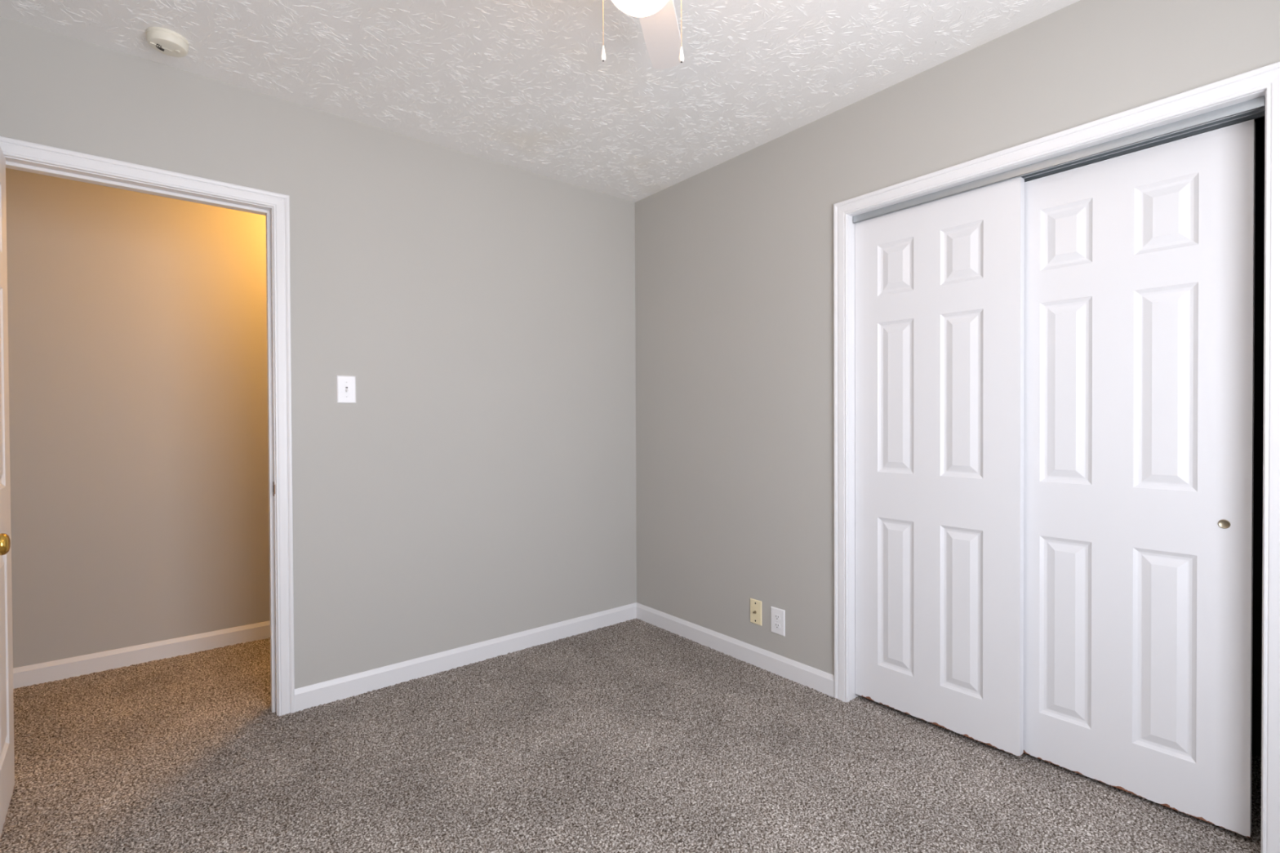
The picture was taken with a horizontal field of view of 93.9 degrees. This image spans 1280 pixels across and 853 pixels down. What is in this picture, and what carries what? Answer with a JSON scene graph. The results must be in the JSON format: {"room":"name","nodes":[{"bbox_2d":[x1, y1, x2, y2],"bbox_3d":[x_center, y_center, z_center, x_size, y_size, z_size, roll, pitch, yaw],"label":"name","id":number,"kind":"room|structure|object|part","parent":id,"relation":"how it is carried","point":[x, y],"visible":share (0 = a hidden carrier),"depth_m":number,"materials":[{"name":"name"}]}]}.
{"room":"empty bedroom","nodes":[
{"label":"empty bedroom","id":0,"kind":"room"},
{"bbox_2d":[5,168,270,668],"bbox_3d":[-2.295,-0.069,3.048,3.100,2.460,0.100,-1,1,-39],"label":"wall","id":1,"kind":"structure","parent":0,"point":[138,375],"depth_m":2.87,"materials":[{"name":"beige paint"}]},
{"bbox_2d":[13,620,270,688],"bbox_3d":[-2.254,1.105,3.016,3.100,0.103,0.012,-1,1,-39],"label":"baseboard","id":2,"kind":"structure","parent":1,"relation":"attached to","point":[60,669],"depth_m":2.87,"materials":[{"name":"white paint"}]},
{"bbox_2d":[0,16,636,688],"bbox_3d":[-1.105,-0.071,2.702,2.940,2.460,0.115,-1,1,-39],"label":"wall","id":3,"kind":"structure","parent":0,"point":[477,484],"depth_m":2.71,"materials":[{"name":"beige paint"}]},
{"bbox_2d":[0,146,14,838],"bbox_3d":[-1.758,0.152,1.599,0.154,1.982,0.754,-1,1,-41],"label":"door","id":4,"kind":"structure","parent":3,"relation":"in","point":[6,700],"depth_m":1.80,"materials":[{"name":"white paint"}]},
{"bbox_3d":[-1.863,-0.625,1.707,0.034,0.204,0.206,-1,1,-41],"label":"raised panel","id":5,"kind":"part","parent":4,"relation":"part of","materials":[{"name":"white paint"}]},
{"bbox_3d":[-1.861,-0.117,1.712,0.034,0.598,0.206,-1,1,-41],"label":"raised panel","id":6,"kind":"part","parent":4,"relation":"part of","materials":[{"name":"white paint"}]},
{"bbox_3d":[-1.858,0.663,1.719,0.034,0.598,0.206,-1,1,-41],"label":"raised panel","id":7,"kind":"part","parent":4,"relation":"part of","materials":[{"name":"white paint"}]},
{"bbox_3d":[-1.515,0.278,1.395,0.060,0.065,0.065,-1,1,-41],"label":"knob","id":8,"kind":"part","parent":4,"relation":"part of","materials":[{"name":"gold metal"}]},
{"bbox_2d":[0,136,294,715],"bbox_3d":[-1.769,0.122,2.158,0.874,2.071,0.147,-1,1,-39],"label":"door frame","id":9,"kind":"structure","parent":3,"relation":"attached to","point":[20,155],"depth_m":2.35,"materials":[{"name":"white paint"}]},
{"bbox_3d":[-1.449,0.247,2.365,0.003,0.057,0.040,-1,1,-39],"label":"strike plate","id":10,"kind":"part","parent":9,"relation":"part of","materials":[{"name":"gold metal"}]},
{"bbox_2d":[336,375,355,403],"bbox_3d":[-1.231,-0.156,2.510,0.074,0.116,0.020,-1,1,-39],"label":"light switch","id":11,"kind":"object","parent":3,"relation":"attached to","point":[345,384],"visible":1,"depth_m":2.51,"materials":[{"name":"white plastic"}]},
{"bbox_2d":[294,602,636,711],"bbox_3d":[-0.701,1.099,2.958,1.773,0.103,0.012,-1,1,-39],"label":"baseboard","id":12,"kind":"structure","parent":3,"relation":"attached to","point":[353,685],"depth_m":2.80,"materials":[{"name":"white paint"}]},
{"bbox_2d":[0,0,1079,202],"bbox_3d":[-0.434,-1.334,1.689,4.475,0.081,4.550,-1,1,-39],"label":"ceiling","id":13,"kind":"structure","parent":0,"point":[526,85],"depth_m":2.11,"materials":[{"name":"paint"}]},
{"bbox_2d":[146,26,189,57],"bbox_3d":[-1.569,-1.272,1.985,0.113,0.042,0.113,-1,1,-39],"label":"smoke detector","id":14,"kind":"object","parent":13,"relation":"attached to","point":[165,41],"visible":1,"depth_m":1.96,"materials":[{"name":"beige plastic"}]},
{"bbox_2d":[600,0,684,69],"bbox_3d":[0.000,-1.057,1.342,0.791,0.474,0.791,-1,1,-39],"label":"ceiling fan","id":15,"kind":"object","parent":13,"relation":"hanging from","point":[658,18],"visible":1,"depth_m":1.64,"materials":[{"name":"white plastic"}]},
{"bbox_3d":[0.000,-0.996,1.342,0.170,0.117,0.170,-1,1,-39],"label":"glass globe","id":16,"kind":"part","parent":15,"relation":"part of","materials":[{"name":"white glass"}]},
{"bbox_3d":[0.058,-1.108,1.666,0.105,0.019,0.376,0,1,10],"label":"blade","id":17,"kind":"part","parent":15,"relation":"part of","materials":[{"name":"white wood"}]},
{"bbox_3d":[0.080,-0.962,1.343,0.028,0.223,0.002,0,1,0],"label":"pull chain","id":18,"kind":"part","parent":15,"relation":"part of","materials":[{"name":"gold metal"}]},
{"bbox_2d":[0,617,1261,852],"bbox_3d":[-0.414,1.146,1.733,4.315,0.006,4.330,-1,1,-39],"label":"floor","id":19,"kind":"structure","parent":0,"point":[635,735],"depth_m":2.00,"materials":[{"name":"grey carpet"}]},
{"bbox_2d":[635,0,1279,675],"bbox_3d":[1.098,-0.076,2.237,0.115,2.460,3.400,-1,1,-39],"label":"wall","id":20,"kind":"structure","parent":0,"point":[735,477],"depth_m":2.67,"materials":[{"name":"beige paint"}]},
{"bbox_2d":[636,602,834,697],"bbox_3d":[0.396,1.093,3.010,0.012,0.103,1.324,-1,1,-39],"label":"baseboard","id":21,"kind":"structure","parent":20,"relation":"attached to","point":[820,681],"depth_m":2.88,"materials":[{"name":"white paint"}]},
{"bbox_2d":[750,598,761,626],"bbox_3d":[0.543,0.878,2.823,0.018,0.114,0.068,-1,1,-39],"label":"outlet","id":22,"kind":"object","parent":20,"relation":"attached to","point":[755,605],"visible":1,"depth_m":2.82,"materials":[{"name":"beige plastic"}]},
{"bbox_2d":[771,606,785,636],"bbox_3d":[0.628,0.890,2.728,0.008,0.118,0.076,-1,1,-39],"label":"power outlet","id":23,"kind":"object","parent":20,"relation":"attached to","point":[778,615],"visible":1,"depth_m":2.72,"materials":[{"name":"white plastic"}]},
{"bbox_2d":[774,613,780,620],"bbox_3d":[0.626,0.870,2.726,0.003,0.024,0.033,-1,1,-39],"label":"receptacle","id":24,"kind":"object","parent":23,"relation":"attached to","point":[777,616],"depth_m":2.72,"materials":[{"name":"white plastic"}]},
{"bbox_2d":[774,622,780,628],"bbox_3d":[0.627,0.909,2.726,0.003,0.024,0.033,-1,1,-39],"label":"receptacle","id":25,"kind":"object","parent":23,"relation":"attached to","point":[777,625],"depth_m":2.72,"materials":[{"name":"white plastic"}]},
{"bbox_2d":[833,61,1279,852],"bbox_3d":[1.266,0.113,2.023,0.131,2.064,1.296,-1,1,-39],"label":"door frame","id":26,"kind":"structure","parent":20,"relation":"attached to","point":[1264,81],"depth_m":1.73,"materials":[{"name":"white paint"}]},
{"bbox_2d":[853,95,1265,223],"bbox_3d":[1.282,-0.848,2.030,0.085,0.027,1.172,-1,1,-39],"label":"door track","id":27,"kind":"object","parent":20,"relation":"attached to","point":[1254,108],"visible":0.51,"depth_m":1.82,"materials":[{"name":"silver metal"}]},
{"bbox_2d":[854,176,1024,756],"bbox_3d":[1.099,0.139,2.254,0.034,1.954,0.608,-1,1,-39],"label":"door","id":28,"kind":"structure","parent":27,"relation":"hanging from","point":[940,284],"depth_m":2.20,"materials":[{"name":"white paint"}]},
{"bbox_3d":[1.012,-0.624,2.349,0.034,0.204,0.146,-1,1,-39],"label":"raised panel","id":29,"kind":"part","parent":28,"relation":"part of","materials":[{"name":"white paint"}]},
{"bbox_3d":[1.014,-0.116,2.354,0.034,0.598,0.146,-1,1,-39],"label":"raised panel","id":30,"kind":"part","parent":28,"relation":"part of","materials":[{"name":"white paint"}]},
{"bbox_3d":[1.018,0.664,2.361,0.034,0.598,0.146,-1,1,-39],"label":"raised panel","id":31,"kind":"part","parent":28,"relation":"part of","materials":[{"name":"white paint"}]},
{"bbox_3d":[1.170,-0.115,2.164,0.034,0.598,0.147,-1,1,-39],"label":"raised panel","id":32,"kind":"part","parent":28,"relation":"part of","materials":[{"name":"white paint"}]},
{"bbox_3d":[1.174,0.665,2.171,0.034,0.598,0.147,-1,1,-39],"label":"raised panel","id":33,"kind":"part","parent":28,"relation":"part of","materials":[{"name":"white paint"}]},
{"bbox_3d":[1.168,-0.623,2.159,0.034,0.204,0.147,-1,1,-39],"label":"raised panel","id":34,"kind":"part","parent":28,"relation":"part of","materials":[{"name":"white paint"}]},
{"bbox_2d":[1023,119,1255,838],"bbox_3d":[1.477,0.145,1.865,0.037,1.952,0.610,-1,1,-39],"label":"door","id":35,"kind":"structure","parent":27,"relation":"hanging from","point":[1140,265],"depth_m":1.79,"materials":[{"name":"white paint"}]},
{"bbox_3d":[1.403,0.666,1.966,0.034,0.598,0.144,-1,1,-39],"label":"raised panel","id":36,"kind":"part","parent":35,"relation":"part of","materials":[{"name":"white paint"}]},
{"bbox_3d":[1.399,-0.114,1.958,0.034,0.598,0.144,-1,1,-39],"label":"raised panel","id":37,"kind":"part","parent":35,"relation":"part of","materials":[{"name":"white paint"}]},
{"bbox_3d":[1.397,-0.622,1.953,0.034,0.204,0.144,-1,1,-39],"label":"raised panel","id":38,"kind":"part","parent":35,"relation":"part of","materials":[{"name":"white paint"}]},
{"bbox_3d":[1.560,0.667,1.775,0.034,0.598,0.144,-1,1,-39],"label":"raised panel","id":39,"kind":"part","parent":35,"relation":"part of","materials":[{"name":"white paint"}]},
{"bbox_3d":[1.556,-0.113,1.767,0.034,0.598,0.144,-1,1,-39],"label":"raised panel","id":40,"kind":"part","parent":35,"relation":"part of","materials":[{"name":"white paint"}]},
{"bbox_3d":[1.554,-0.621,1.762,0.034,0.204,0.144,-1,1,-39],"label":"raised panel","id":41,"kind":"part","parent":35,"relation":"part of","materials":[{"name":"white paint"}]},
{"bbox_3d":[1.625,0.271,1.661,0.004,0.026,0.026,-1,1,-39],"label":"finger pull","id":42,"kind":"part","parent":35,"relation":"part of","materials":[{"name":"silver metal"}]},
{"bbox_2d":[1252,115,1265,756],"bbox_3d":[1.572,-0.079,2.270,0.660,2.460,1.950,-1,1,-39],"label":"wall","id":43,"kind":"structure","parent":0,"point":[1260,122],"depth_m":2.04,"materials":[{"name":"grey paint"}]}
]}

